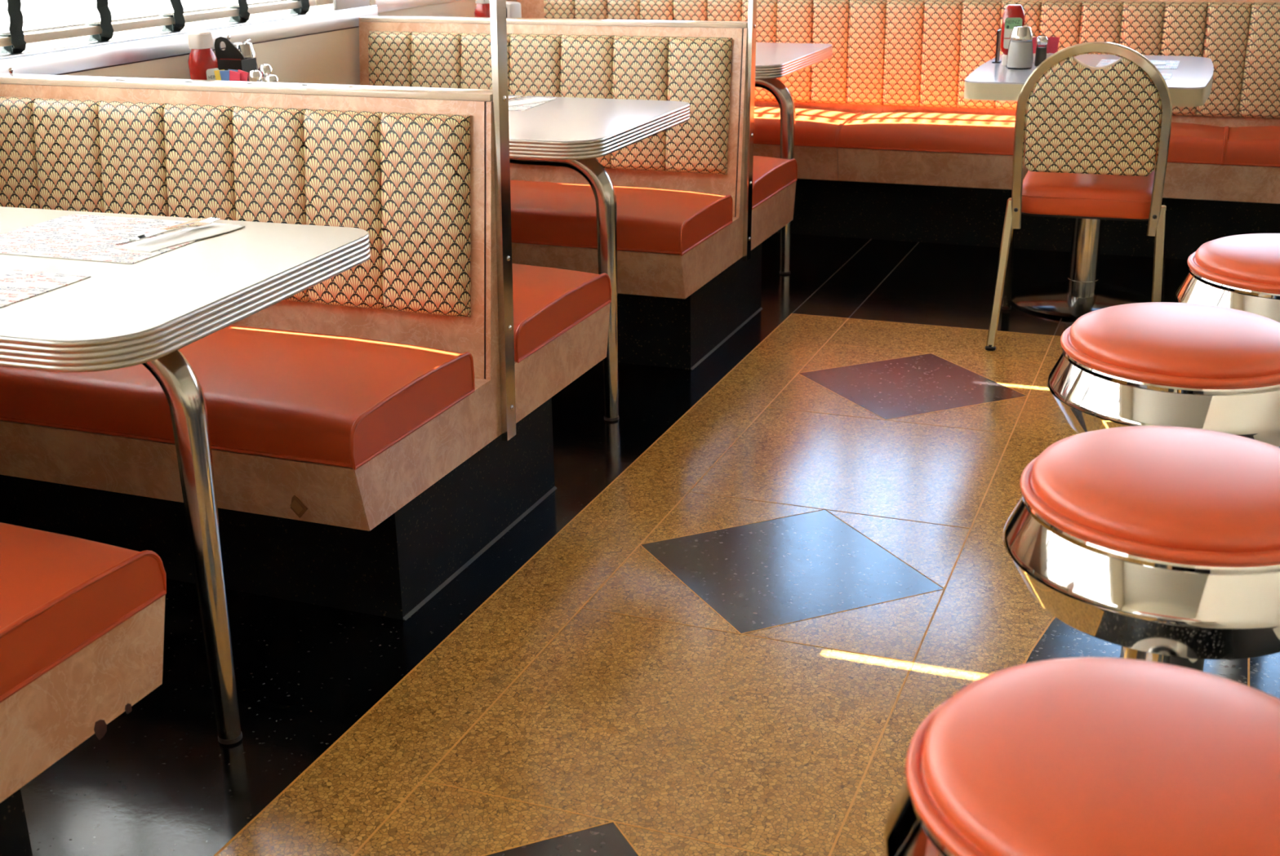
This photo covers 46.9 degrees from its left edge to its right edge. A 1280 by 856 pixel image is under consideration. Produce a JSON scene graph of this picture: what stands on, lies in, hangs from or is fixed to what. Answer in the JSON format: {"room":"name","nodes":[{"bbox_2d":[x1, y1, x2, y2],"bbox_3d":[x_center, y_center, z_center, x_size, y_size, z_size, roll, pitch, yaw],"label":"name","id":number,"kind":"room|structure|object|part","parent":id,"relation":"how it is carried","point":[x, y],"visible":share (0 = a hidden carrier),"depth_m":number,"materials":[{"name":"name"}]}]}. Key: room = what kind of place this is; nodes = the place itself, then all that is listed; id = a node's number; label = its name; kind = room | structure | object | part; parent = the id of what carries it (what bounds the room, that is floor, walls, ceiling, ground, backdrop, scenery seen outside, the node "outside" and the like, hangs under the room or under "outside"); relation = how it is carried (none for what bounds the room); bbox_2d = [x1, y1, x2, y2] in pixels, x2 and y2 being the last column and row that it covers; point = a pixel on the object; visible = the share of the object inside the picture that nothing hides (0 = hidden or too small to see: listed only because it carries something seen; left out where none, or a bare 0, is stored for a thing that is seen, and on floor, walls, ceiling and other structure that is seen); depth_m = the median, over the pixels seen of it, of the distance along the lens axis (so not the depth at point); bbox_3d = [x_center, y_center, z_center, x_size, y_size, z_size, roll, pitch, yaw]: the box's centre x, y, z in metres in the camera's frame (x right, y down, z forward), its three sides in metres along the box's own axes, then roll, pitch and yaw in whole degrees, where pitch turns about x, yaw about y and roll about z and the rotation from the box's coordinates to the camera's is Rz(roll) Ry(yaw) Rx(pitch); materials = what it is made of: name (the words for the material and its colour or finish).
{"room":"restaurant","nodes":[
{"label":"restaurant","id":0,"kind":"room"},
{"bbox_2d":[62,0,515,84],"bbox_3d":[-2.120,-0.726,2.190,0.380,2.520,9.170,7,21,20],"label":"wall","id":1,"kind":"structure","parent":0,"point":[332,57],"depth_m":4.52,"materials":[{"name":"beige paint"}]},
{"bbox_2d":[0,0,333,50],"bbox_3d":[-1.365,-1.584,3.730,0.040,1.137,2.095,7,21,20],"label":"window","id":2,"kind":"structure","parent":1,"relation":"in","point":[282,11],"depth_m":3.96,"materials":[{"name":"glass"}]},
{"bbox_3d":[-1.365,-1.582,3.731,0.004,1.082,2.051,7,21,20],"label":"pane","id":3,"kind":"part","parent":2,"relation":"part of","materials":[{"name":"glass"}]},
{"bbox_2d":[0,0,315,53],"bbox_3d":[-1.335,-1.520,3.597,0.062,1.128,1.750,7,21,20],"label":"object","id":4,"kind":"structure","parent":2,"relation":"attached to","point":[16,16],"depth_m":3.69,"materials":[{"name":"beige"}]},
{"bbox_2d":[315,0,333,5],"bbox_3d":[-0.984,-1.834,4.448,0.061,1.128,0.394,7,21,20],"label":"blind","id":5,"kind":"object","parent":2,"relation":"attached to","point":[318,2],"visible":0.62,"depth_m":4.57,"materials":[{"name":"beige"}]},
{"bbox_2d":[0,4,377,75],"bbox_3d":[-2.271,-0.142,1.547,0.109,0.062,7.560,7,21,20],"label":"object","id":6,"kind":"structure","parent":1,"relation":"attached to","point":[60,59],"depth_m":3.88,"materials":[{"name":"silver metal"}]},
{"bbox_2d":[333,0,369,9],"bbox_3d":[-0.917,-1.360,4.694,0.012,0.045,0.200,7,21,20],"label":"block","id":7,"kind":"object","parent":6,"relation":"on","point":[338,4],"visible":1,"depth_m":4.67,"materials":[{"name":"white"}]},
{"bbox_2d":[375,0,461,13],"bbox_3d":[-0.841,-1.649,5.642,0.106,0.058,1.610,7,21,20],"label":"trim","id":8,"kind":"structure","parent":1,"relation":"attached to","point":[382,6],"depth_m":5.43,"materials":[{"name":"silver metal"}]},
{"bbox_2d":[20,232,1279,855],"bbox_3d":[0.493,0.800,1.732,6.100,0.120,9.270,7,21,20],"label":"floor","id":9,"kind":"structure","parent":0,"point":[735,611],"depth_m":2.73,"materials":[{"name":"brown tile"}]},
{"bbox_2d":[0,522,166,855],"bbox_3d":[-1.478,0.262,1.761,1.299,0.933,1.162,7,21,20],"label":"bench","id":10,"kind":"object","parent":9,"relation":"on","point":[82,620],"visible":1,"depth_m":1.93,"materials":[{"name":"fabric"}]},
{"bbox_2d":[0,522,164,696],"bbox_3d":[-1.363,0.199,2.056,1.296,0.091,0.513,7,21,20],"label":"seat cushion","id":11,"kind":"object","parent":10,"relation":"on","point":[62,597],"depth_m":1.94,"materials":[{"name":"red leather"}]},
{"bbox_3d":[-0.882,0.222,1.500,0.010,0.669,1.150,7,21,20],"label":"panel","id":12,"kind":"part","parent":10,"relation":"part of","materials":[{"name":"pink laminate"}]},
{"bbox_2d":[0,206,370,745],"bbox_3d":[-1.172,0.078,2.503,1.329,0.765,0.716,6,21,18],"label":"table","id":13,"kind":"object","parent":9,"relation":"on","point":[144,312],"visible":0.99,"depth_m":2.21,"materials":[{"name":"beige laminate"}]},
{"bbox_2d":[0,267,90,307],"bbox_3d":[-1.031,-0.203,2.147,0.354,0.001,0.263,7,21,20],"label":"placemat","id":14,"kind":"object","parent":13,"relation":"on","point":[15,285],"visible":1,"depth_m":2.17,"materials":[{"name":"white paper"}]},
{"bbox_2d":[0,213,241,263],"bbox_3d":[-0.901,-0.319,2.461,0.355,0.001,0.293,6,21,19],"label":"placemat","id":15,"kind":"object","parent":13,"relation":"on","point":[91,237],"visible":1,"depth_m":2.46,"materials":[{"name":"white paper"}]},
{"bbox_2d":[113,217,206,244],"bbox_3d":[-0.805,-0.331,2.484,0.017,0.004,0.210,9,22,26],"label":"table knife","id":16,"kind":"object","parent":15,"relation":"on","point":[199,220],"visible":0.49,"depth_m":2.52,"materials":[{"name":"silver metal"}]},
{"bbox_3d":[-0.828,-0.314,2.439,0.015,0.002,0.103,9,22,25],"label":"blade","id":17,"kind":"part","parent":16,"relation":"part of","materials":[{"name":"silver metal"}]},
{"bbox_3d":[-0.782,-0.347,2.527,0.016,0.004,0.107,9,22,26],"label":"handle","id":18,"kind":"part","parent":16,"relation":"part of","materials":[{"name":"silver metal"}]},
{"bbox_2d":[114,222,244,253],"bbox_3d":[-0.759,-0.318,2.446,0.090,0.004,0.214,9,22,25],"label":"napkin","id":19,"kind":"object","parent":15,"relation":"on","point":[153,244],"visible":0.92,"depth_m":2.43,"materials":[{"name":"white paper"}]},
{"bbox_2d":[130,217,220,240],"bbox_3d":[-0.770,-0.330,2.450,0.024,0.007,0.177,11,23,29],"label":"fork","id":20,"kind":"object","parent":19,"relation":"on","point":[209,220],"visible":1,"depth_m":2.45,"materials":[{"name":"silver metal"}]},
{"bbox_3d":[-0.885,0.150,2.361,0.492,0.718,0.053,6,21,18],"label":"leg","id":21,"kind":"part","parent":13,"relation":"part of","materials":[{"name":"silver metal"}]},
{"bbox_2d":[0,73,611,620],"bbox_3d":[-0.883,-0.270,3.205,1.299,0.933,1.162,7,21,20],"label":"bench","id":22,"kind":"object","parent":9,"relation":"on","point":[362,463],"visible":0.66,"depth_m":2.92,"materials":[{"name":"leather"}]},
{"bbox_3d":[-1.084,0.054,2.770,1.295,0.128,0.039,7,21,20],"label":"panel","id":23,"kind":"part","parent":22,"relation":"part of","materials":[{"name":"pink laminate"}]},
{"bbox_2d":[0,324,473,465],"bbox_3d":[-1.012,-0.120,2.908,1.296,0.099,0.445,7,21,20],"label":"seat cushion","id":24,"kind":"object","parent":22,"relation":"on","point":[273,397],"depth_m":2.68,"materials":[{"name":"red leather"}]},
{"bbox_3d":[-0.896,-0.440,3.140,1.282,0.542,0.107,7,21,20],"label":"partition panel","id":25,"kind":"part","parent":22,"relation":"part of","materials":[{"name":"beige fabric"}]},
{"bbox_3d":[-0.286,-0.310,2.944,0.010,0.669,1.150,7,21,20],"label":"panel","id":26,"kind":"part","parent":22,"relation":"part of","materials":[{"name":"pink laminate"}]},
{"bbox_2d":[489,0,515,441],"bbox_3d":[-0.267,-1.072,2.714,0.017,2.284,0.155,7,21,20],"label":"chrome post","id":27,"kind":"object","parent":22,"relation":"attached to","point":[497,7],"visible":1,"depth_m":2.91,"materials":[{"name":"silver metal"}]},
{"bbox_2d":[511,263,609,361],"bbox_3d":[-0.768,-0.334,3.500,1.296,0.091,0.513,7,21,20],"label":"seat cushion","id":28,"kind":"object","parent":22,"relation":"on","point":[550,304],"depth_m":3.29,"materials":[{"name":"leather"}]},
{"bbox_3d":[-1.481,0.519,2.442,1.868,0.012,9.270,7,21,20],"label":"black panel","id":29,"kind":"part","parent":9,"relation":"part of","materials":[{"name":"tile"}]},
{"bbox_3d":[-0.244,0.620,2.103,0.320,0.012,0.310,7,21,20],"label":"tan panel","id":30,"kind":"part","parent":9,"relation":"part of","materials":[{"name":"tile"}]},
{"bbox_3d":[-0.807,0.885,1.398,0.187,0.012,7.694,7,21,20],"label":"tan panel","id":31,"kind":"part","parent":9,"relation":"part of","materials":[{"name":"tile"}]},
{"bbox_2d":[358,15,797,369],"bbox_3d":[-0.287,-0.802,4.648,1.299,0.933,1.162,7,21,20],"label":"bench","id":32,"kind":"object","parent":9,"relation":"on","point":[685,286],"visible":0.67,"depth_m":4.37,"materials":[{"name":"fabric"}]},
{"bbox_3d":[-0.300,-0.972,4.584,1.282,0.542,0.107,7,21,20],"label":"partition panel","id":33,"kind":"part","parent":32,"relation":"part of","materials":[{"name":"beige fabric"}]},
{"bbox_3d":[-0.488,-0.479,4.213,1.295,0.128,0.039,7,21,20],"label":"panel","id":34,"kind":"part","parent":32,"relation":"part of","materials":[{"name":"pink laminate"}]},
{"bbox_2d":[510,180,731,253],"bbox_3d":[-0.416,-0.652,4.352,1.296,0.099,0.445,7,21,20],"label":"seat cushion","id":35,"kind":"object","parent":32,"relation":"on","point":[552,217],"depth_m":4.09,"materials":[{"name":"leather"}]},
{"bbox_3d":[0.309,-0.843,4.388,0.010,0.669,1.150,7,21,20],"label":"panel","id":36,"kind":"part","parent":32,"relation":"part of","materials":[{"name":"pink laminate"}]},
{"bbox_2d":[742,0,756,261],"bbox_3d":[0.329,-1.605,4.158,0.017,2.284,0.155,7,21,20],"label":"chrome post","id":37,"kind":"object","parent":32,"relation":"attached to","point":[752,11],"visible":1,"depth_m":4.37,"materials":[{"name":"silver metal"}]},
{"bbox_2d":[752,155,795,206],"bbox_3d":[-0.172,-0.866,4.944,1.296,0.091,0.513,7,21,20],"label":"seat cushion","id":38,"kind":"object","parent":32,"relation":"on","point":[772,177],"depth_m":4.74,"materials":[{"name":"red leather"}]},
{"bbox_2d":[508,95,689,421],"bbox_3d":[-0.578,-0.468,3.987,1.296,0.765,0.724,7,21,20],"label":"table","id":39,"kind":"object","parent":9,"relation":"on","point":[569,132],"visible":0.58,"depth_m":3.66,"materials":[{"name":"white laminate"}]},
{"bbox_2d":[187,31,218,79],"bbox_3d":[-1.147,-0.938,3.887,0.062,0.204,0.078,10,23,28],"label":"ketchup bottle","id":40,"kind":"object","parent":39,"relation":"on","point":[202,61],"visible":0.66,"depth_m":3.85,"materials":[{"name":"red plastic"}]},
{"bbox_2d":[213,69,248,81],"bbox_3d":[-1.049,-0.868,3.816,0.095,0.117,0.040,7,21,20],"label":"packets","id":41,"kind":"object","parent":39,"relation":"on","point":[229,74],"visible":0.23,"depth_m":3.79,"materials":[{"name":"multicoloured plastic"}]},
{"bbox_2d":[214,36,257,81],"bbox_3d":[-1.098,-0.964,3.989,0.102,0.182,0.070,6,21,18],"label":"condiment caddy","id":42,"kind":"object","parent":39,"relation":"on","point":[230,58],"visible":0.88,"depth_m":3.97,"materials":[{"name":"black plastic"}]},
{"bbox_3d":[-1.104,-1.023,3.969,0.091,0.057,0.004,6,21,18],"label":"handle","id":43,"kind":"part","parent":42,"relation":"part of","materials":[{"name":"black plastic"}]},
{"bbox_2d":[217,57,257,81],"bbox_3d":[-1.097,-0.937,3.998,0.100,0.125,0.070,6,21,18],"label":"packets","id":44,"kind":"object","parent":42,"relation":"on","point":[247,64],"depth_m":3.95,"materials":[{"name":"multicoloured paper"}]},
{"bbox_2d":[232,39,258,70],"bbox_3d":[-1.093,-0.991,4.086,0.080,0.166,0.080,7,21,20],"label":"napkin dispenser","id":45,"kind":"object","parent":39,"relation":"on","point":[246,47],"visible":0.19,"depth_m":4.05,"materials":[{"name":"clear glass"}]},
{"bbox_3d":[-1.094,-1.038,4.069,0.070,0.049,0.070,7,21,20],"label":"chrome lid","id":46,"kind":"part","parent":45,"relation":"part of","materials":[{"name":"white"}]},
{"bbox_2d":[248,70,262,81],"bbox_3d":[-0.989,-0.865,3.809,0.036,0.115,0.036,7,21,20],"label":"shaker","id":47,"kind":"object","parent":39,"relation":"on","point":[254,75],"visible":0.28,"depth_m":3.78,"materials":[{"name":"silver glass"}]},
{"bbox_2d":[258,63,272,78],"bbox_3d":[-0.975,-0.890,3.863,0.036,0.124,0.036,7,21,20],"label":"shaker","id":48,"kind":"object","parent":39,"relation":"on","point":[265,69],"visible":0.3,"depth_m":3.83,"materials":[{"name":"silver glass"}]},
{"bbox_2d":[264,74,279,82],"bbox_3d":[-0.945,-0.857,3.802,0.036,0.104,0.036,7,21,20],"label":"shaker","id":49,"kind":"object","parent":39,"relation":"on","point":[271,77],"visible":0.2,"depth_m":3.78,"materials":[{"name":"silver glass"}]},
{"bbox_2d":[508,96,558,111],"bbox_3d":[-0.383,-0.878,3.983,0.250,0.001,0.260,5,21,16],"label":"placemat","id":50,"kind":"object","parent":39,"relation":"on","point":[521,108],"visible":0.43,"depth_m":3.92,"materials":[{"name":"white paper"}]},
{"bbox_2d":[508,95,528,101],"bbox_3d":[-0.372,-0.885,3.995,0.017,0.004,0.218,11,23,30],"label":"table knife","id":51,"kind":"object","parent":50,"relation":"on","point":[522,96],"visible":0.39,"depth_m":4.04,"materials":[{"name":"silver metal"}]},
{"bbox_2d":[508,97,555,106],"bbox_3d":[-0.325,-0.876,3.968,0.082,0.004,0.217,15,25,37],"label":"napkin","id":52,"kind":"object","parent":50,"relation":"on","point":[536,100],"visible":0.61,"depth_m":3.97,"materials":[{"name":"white paper"}]},
{"bbox_3d":[-0.286,-0.386,3.813,0.492,0.718,0.053,7,21,20],"label":"leg","id":53,"kind":"part","parent":39,"relation":"part of","materials":[{"name":"silver metal"}]},
{"bbox_3d":[0.093,0.319,2.921,0.320,0.012,0.310,7,21,20],"label":"tan panel","id":54,"kind":"part","parent":9,"relation":"part of","materials":[{"name":"tile"}]},
{"bbox_3d":[0.074,0.487,2.457,0.640,0.012,0.624,7,21,20],"label":"tan panel","id":55,"kind":"part","parent":9,"relation":"part of","materials":[{"name":"tile"}]},
{"bbox_3d":[0.054,0.655,1.993,0.320,0.012,0.310,7,21,20],"label":"tan panel","id":56,"kind":"part","parent":9,"relation":"part of","materials":[{"name":"tile"}]},
{"bbox_3d":[0.205,0.219,3.193,0.320,0.012,0.310,7,21,20],"label":"tan panel","id":57,"kind":"part","parent":9,"relation":"part of","materials":[{"name":"tile"}]},
{"bbox_2d":[755,42,832,274],"bbox_3d":[-0.009,-0.989,5.399,1.269,0.765,0.766,7,21,20],"label":"table","id":58,"kind":"object","parent":9,"relation":"on","point":[774,60],"visible":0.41,"depth_m":5.10,"materials":[{"name":"white laminate"}]},
{"bbox_2d":[474,0,490,17],"bbox_3d":[-0.563,-1.479,5.354,0.078,0.204,0.062,16,26,39],"label":"ketchup bottle","id":59,"kind":"object","parent":58,"relation":"on","point":[482,9],"visible":0.25,"depth_m":5.31,"materials":[{"name":"red plastic"}]},
{"bbox_2d":[506,1,521,17],"bbox_3d":[-0.480,-1.437,5.287,0.090,0.170,0.088,10,23,28],"label":"napkin dispenser","id":60,"kind":"object","parent":58,"relation":"on","point":[513,8],"visible":0.12,"depth_m":5.24,"materials":[{"name":"silver metal"}]},
{"bbox_3d":[0.310,-0.918,5.257,0.492,0.718,0.053,7,21,20],"label":"leg","id":61,"kind":"part","parent":58,"relation":"part of","materials":[{"name":"silver metal"}]},
{"bbox_3d":[0.543,-0.083,4.011,0.320,0.012,0.310,7,21,20],"label":"tan panel","id":62,"kind":"part","parent":9,"relation":"part of","materials":[{"name":"tile"}]},
{"bbox_3d":[0.391,0.354,2.811,0.320,0.012,0.310,7,21,20],"label":"tan panel","id":63,"kind":"part","parent":9,"relation":"part of","materials":[{"name":"tile"}]},
{"bbox_3d":[0.523,0.086,3.547,0.640,0.012,0.624,7,21,20],"label":"tan panel","id":64,"kind":"part","parent":9,"relation":"part of","materials":[{"name":"tile"}]},
{"bbox_3d":[0.866,-0.610,5.454,0.187,0.012,1.576,7,21,20],"label":"black panel","id":65,"kind":"part","parent":9,"relation":"part of","materials":[{"name":"tile"}]},
{"bbox_3d":[0.655,-0.183,4.282,0.320,0.012,0.310,7,21,20],"label":"tan panel","id":66,"kind":"part","parent":9,"relation":"part of","materials":[{"name":"tile"}]},
{"bbox_2d":[515,0,1279,259],"bbox_3d":[1.636,-1.139,5.440,4.751,0.968,0.494,7,21,20],"label":"banquette","id":67,"kind":"object","parent":9,"relation":"on","point":[889,144],"visible":0.56,"depth_m":5.57,"materials":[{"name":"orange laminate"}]},
{"bbox_3d":[0.234,-1.547,6.096,1.589,0.577,0.085,7,21,20],"label":"frame panel","id":68,"kind":"part","parent":67,"relation":"part of","materials":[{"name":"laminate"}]},
{"bbox_3d":[0.048,-1.084,5.861,1.506,0.128,0.042,7,21,20],"label":"panel","id":69,"kind":"part","parent":67,"relation":"part of","materials":[{"name":"pink laminate"}]},
{"bbox_2d":[753,106,855,147],"bbox_3d":[0.108,-1.247,5.973,1.505,0.099,0.387,7,21,20],"label":"seat cushion","id":70,"kind":"object","parent":67,"relation":"on","point":[815,126],"depth_m":5.64,"materials":[{"name":"orange leather"}]},
{"bbox_2d":[839,112,1224,164],"bbox_3d":[1.446,-1.091,5.479,1.356,0.099,0.387,7,21,20],"label":"seat cushion","id":71,"kind":"object","parent":67,"relation":"on","point":[1195,138],"depth_m":5.43,"materials":[{"name":"orange leather"}]},
{"bbox_3d":[2.262,-0.825,5.043,3.237,0.128,0.042,7,21,20],"label":"panel","id":72,"kind":"part","parent":67,"relation":"part of","materials":[{"name":"pink laminate"}]},
{"bbox_3d":[2.446,-1.288,5.279,3.155,0.577,0.085,7,21,20],"label":"frame panel","id":73,"kind":"part","parent":67,"relation":"part of","materials":[{"name":"fabric"}]},
{"bbox_2d":[1225,125,1279,167],"bbox_3d":[2.957,-0.914,4.921,1.876,0.099,0.387,7,21,20],"label":"seat cushion","id":74,"kind":"object","parent":67,"relation":"on","point":[1246,146],"depth_m":5.07,"materials":[{"name":"orange leather"}]},
{"bbox_3d":[0.503,0.254,3.083,0.320,0.012,0.310,7,21,20],"label":"tan panel","id":75,"kind":"part","parent":9,"relation":"part of","materials":[{"name":"tile"}]},
{"bbox_3d":[0.913,-0.263,4.492,0.640,0.012,0.296,7,21,20],"label":"tan panel","id":76,"kind":"part","parent":9,"relation":"part of","materials":[{"name":"tile"}]},
{"bbox_3d":[0.880,1.082,0.775,2.154,0.012,7.694,7,21,20],"label":"tan panel","id":77,"kind":"part","parent":9,"relation":"part of","materials":[{"name":"tile"}]},
{"bbox_3d":[0.841,-0.048,3.900,0.320,0.012,0.310,7,21,20],"label":"tan panel","id":78,"kind":"part","parent":9,"relation":"part of","materials":[{"name":"tile"}]},
{"bbox_3d":[1.251,-0.565,5.312,0.640,0.012,1.576,7,21,20],"label":"black panel","id":79,"kind":"part","parent":9,"relation":"part of","materials":[{"name":"tile"}]},
{"bbox_3d":[0.953,-0.148,4.172,0.320,0.012,0.310,7,21,20],"label":"tan panel","id":80,"kind":"part","parent":9,"relation":"part of","materials":[{"name":"tile"}]},
{"bbox_2d":[985,41,1172,351],"bbox_3d":[1.331,-0.707,4.370,0.503,0.893,0.505,6,21,18],"label":"banquet chair","id":81,"kind":"object","parent":9,"relation":"on","point":[1091,135],"visible":0.91,"depth_m":4.12,"materials":[{"name":"beige fabric"}]},
{"bbox_3d":[1.058,-0.452,4.325,0.086,0.432,0.030,-18,26,-38],"label":"leg","id":82,"kind":"part","parent":81,"relation":"part of","materials":[{"name":"beige metal"}]},
{"bbox_3d":[1.139,-0.530,4.554,0.027,0.434,0.409,4,21,14],"label":"leg","id":83,"kind":"part","parent":81,"relation":"part of","materials":[{"name":"beige metal"}]},
{"bbox_3d":[1.340,-0.711,4.397,0.392,0.081,0.418,6,21,18],"label":"seat","id":84,"kind":"part","parent":81,"relation":"part of","materials":[{"name":"red leather"}]},
{"bbox_3d":[1.258,-0.806,4.119,0.417,0.533,0.067,6,21,18],"label":"frame","id":85,"kind":"part","parent":81,"relation":"part of","materials":[{"name":"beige metal"}]},
{"bbox_3d":[1.256,-0.866,4.096,0.363,0.326,0.060,6,21,18],"label":"panel","id":86,"kind":"part","parent":81,"relation":"part of","materials":[{"name":"fabric"}]},
{"bbox_3d":[1.468,-0.410,4.189,0.029,0.431,0.082,-2,20,-4],"label":"leg","id":87,"kind":"part","parent":81,"relation":"part of","materials":[{"name":"beige metal"}]},
{"bbox_3d":[1.557,-0.487,4.415,0.027,0.434,0.409,8,22,22],"label":"leg","id":88,"kind":"part","parent":81,"relation":"part of","materials":[{"name":"beige metal"}]},
{"bbox_2d":[884,657,1279,855],"bbox_3d":[0.400,0.554,1.258,0.397,0.667,0.397,7,21,20],"label":"counter stool","id":89,"kind":"object","parent":9,"relation":"on","point":[1084,756],"visible":1,"depth_m":1.13,"materials":[{"name":"leather"}]},
{"bbox_2d":[964,53,1213,319],"bbox_3d":[1.399,-0.745,4.660,0.688,0.765,0.845,7,21,20],"label":"pedestal table","id":90,"kind":"object","parent":9,"relation":"on","point":[1189,85],"visible":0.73,"depth_m":4.73,"materials":[{"name":"white laminate"}]},
{"bbox_2d":[991,29,1001,62],"bbox_3d":[1.144,-1.220,4.713,0.024,0.100,0.056,7,21,20],"label":"card stand","id":91,"kind":"object","parent":90,"relation":"on","point":[997,60],"visible":0.93,"depth_m":4.70,"materials":[{"name":"black plastic"}]},
{"bbox_2d":[1000,4,1025,65],"bbox_3d":[1.166,-1.230,4.619,0.072,0.182,0.056,4,20,13],"label":"ketchup bottle","id":92,"kind":"object","parent":90,"relation":"on","point":[1013,15],"visible":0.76,"depth_m":4.59,"materials":[{"name":"red plastic"}]},
{"bbox_2d":[1005,22,1033,69],"bbox_3d":[1.171,-1.176,4.540,0.080,0.134,0.080,7,21,20],"label":"sugar pourer","id":93,"kind":"object","parent":90,"relation":"on","point":[1020,54],"visible":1,"depth_m":4.52,"materials":[{"name":"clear glass"}]},
{"bbox_2d":[1005,40,1033,69],"bbox_3d":[1.172,-1.153,4.548,0.080,0.086,0.080,7,21,20],"label":"glass jar","id":94,"kind":"object","parent":93,"relation":"on","point":[1020,54],"depth_m":4.52,"materials":[{"name":"white glass"}]},
{"bbox_3d":[1.171,-1.213,4.527,0.070,0.040,0.070,7,21,20],"label":"chrome lid","id":95,"kind":"part","parent":93,"relation":"part of","materials":[{"name":"white metal"}]},
{"bbox_2d":[1034,35,1048,66],"bbox_3d":[1.246,-1.171,4.585,0.036,0.092,0.036,7,21,20],"label":"shaker","id":96,"kind":"object","parent":90,"relation":"on","point":[1041,52],"visible":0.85,"depth_m":4.57,"materials":[{"name":"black glass"}]},
{"bbox_2d":[1034,44,1046,66],"bbox_3d":[1.247,-1.159,4.590,0.036,0.066,0.036,7,21,20],"label":"glass jar","id":97,"kind":"object","parent":96,"relation":"on","point":[1041,52],"depth_m":4.58,"materials":[{"name":"black glass"}]},
{"bbox_2d":[1032,36,1059,62],"bbox_3d":[1.285,-1.203,4.689,0.086,0.080,0.040,7,21,20],"label":"holder","id":98,"kind":"object","parent":90,"relation":"on","point":[1053,42],"visible":0.31,"depth_m":4.68,"materials":[{"name":"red plastic"}]},
{"bbox_2d":[1032,53,1054,62],"bbox_3d":[1.286,-1.179,4.698,0.070,0.028,0.040,7,21,20],"label":"tray","id":99,"kind":"object","parent":98,"relation":"on","point":[1048,55],"depth_m":4.69,"materials":[{"name":"white plastic"}]},
{"bbox_2d":[1095,58,1179,69],"bbox_3d":[1.557,-1.138,4.612,0.237,0.001,0.230,7,21,20],"label":"placemat","id":100,"kind":"object","parent":90,"relation":"on","point":[1169,64],"visible":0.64,"depth_m":4.62,"materials":[{"name":"white paper"}]},
{"bbox_2d":[1151,62,1165,65],"bbox_3d":[1.572,-1.139,4.606,0.130,0.004,0.072,5,21,16],"label":"napkin","id":101,"kind":"object","parent":100,"relation":"on","point":[1153,63],"visible":0.3,"depth_m":4.58,"materials":[{"name":"white paper"}]},
{"bbox_2d":[1160,73,1172,79],"bbox_3d":[1.421,-1.039,4.345,0.270,0.001,0.140,7,21,20],"label":"placemat","id":102,"kind":"object","parent":90,"relation":"on","point":[1166,76],"visible":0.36,"depth_m":4.31,"materials":[{"name":"white paper"}]},
{"bbox_3d":[3.137,-0.345,4.615,3.405,0.012,1.576,7,21,20],"label":"black panel","id":103,"kind":"part","parent":9,"relation":"part of","materials":[{"name":"tile"}]},
{"bbox_2d":[1003,426,1279,671],"bbox_3d":[0.635,0.350,1.812,0.397,0.667,0.397,7,21,20],"label":"counter stool","id":104,"kind":"object","parent":9,"relation":"on","point":[1158,544],"visible":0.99,"depth_m":1.61,"materials":[{"name":"red leather"}]},
{"bbox_2d":[1030,426,1279,567],"bbox_3d":[0.630,0.063,1.708,0.359,0.057,0.359,7,21,20],"label":"seat cushion","id":105,"kind":"object","parent":104,"relation":"on","point":[1129,496],"depth_m":1.63,"materials":[{"name":"red leather"}]},
{"bbox_3d":[1.543,1.159,0.530,3.235,0.012,7.694,7,21,20],"label":"black panel","id":106,"kind":"part","parent":9,"relation":"part of","materials":[{"name":"tile"}]},
{"bbox_2d":[1047,302,1279,658],"bbox_3d":[0.839,0.149,2.358,0.397,0.667,0.397,7,21,20],"label":"counter stool","id":107,"kind":"object","parent":9,"relation":"on","point":[1185,365],"visible":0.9,"depth_m":2.15,"materials":[{"name":"leather"}]},
{"bbox_2d":[1066,302,1279,389],"bbox_3d":[0.834,-0.138,2.254,0.359,0.057,0.359,7,21,20],"label":"seat cushion","id":108,"kind":"object","parent":107,"relation":"on","point":[1150,345],"depth_m":2.17,"materials":[{"name":"red leather"}]},
{"bbox_2d":[1174,233,1279,322],"bbox_3d":[1.207,-0.023,2.817,0.397,0.667,0.397,7,21,20],"label":"counter stool","id":109,"kind":"object","parent":9,"relation":"on","point":[1241,272],"visible":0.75,"depth_m":2.65,"materials":[{"name":"red leather"}]},
{"bbox_2d":[1191,233,1279,294],"bbox_3d":[1.203,-0.310,2.713,0.359,0.057,0.359,7,21,20],"label":"seat cushion","id":110,"kind":"object","parent":109,"relation":"on","point":[1249,264],"depth_m":2.66,"materials":[{"name":"leather"}]}
]}

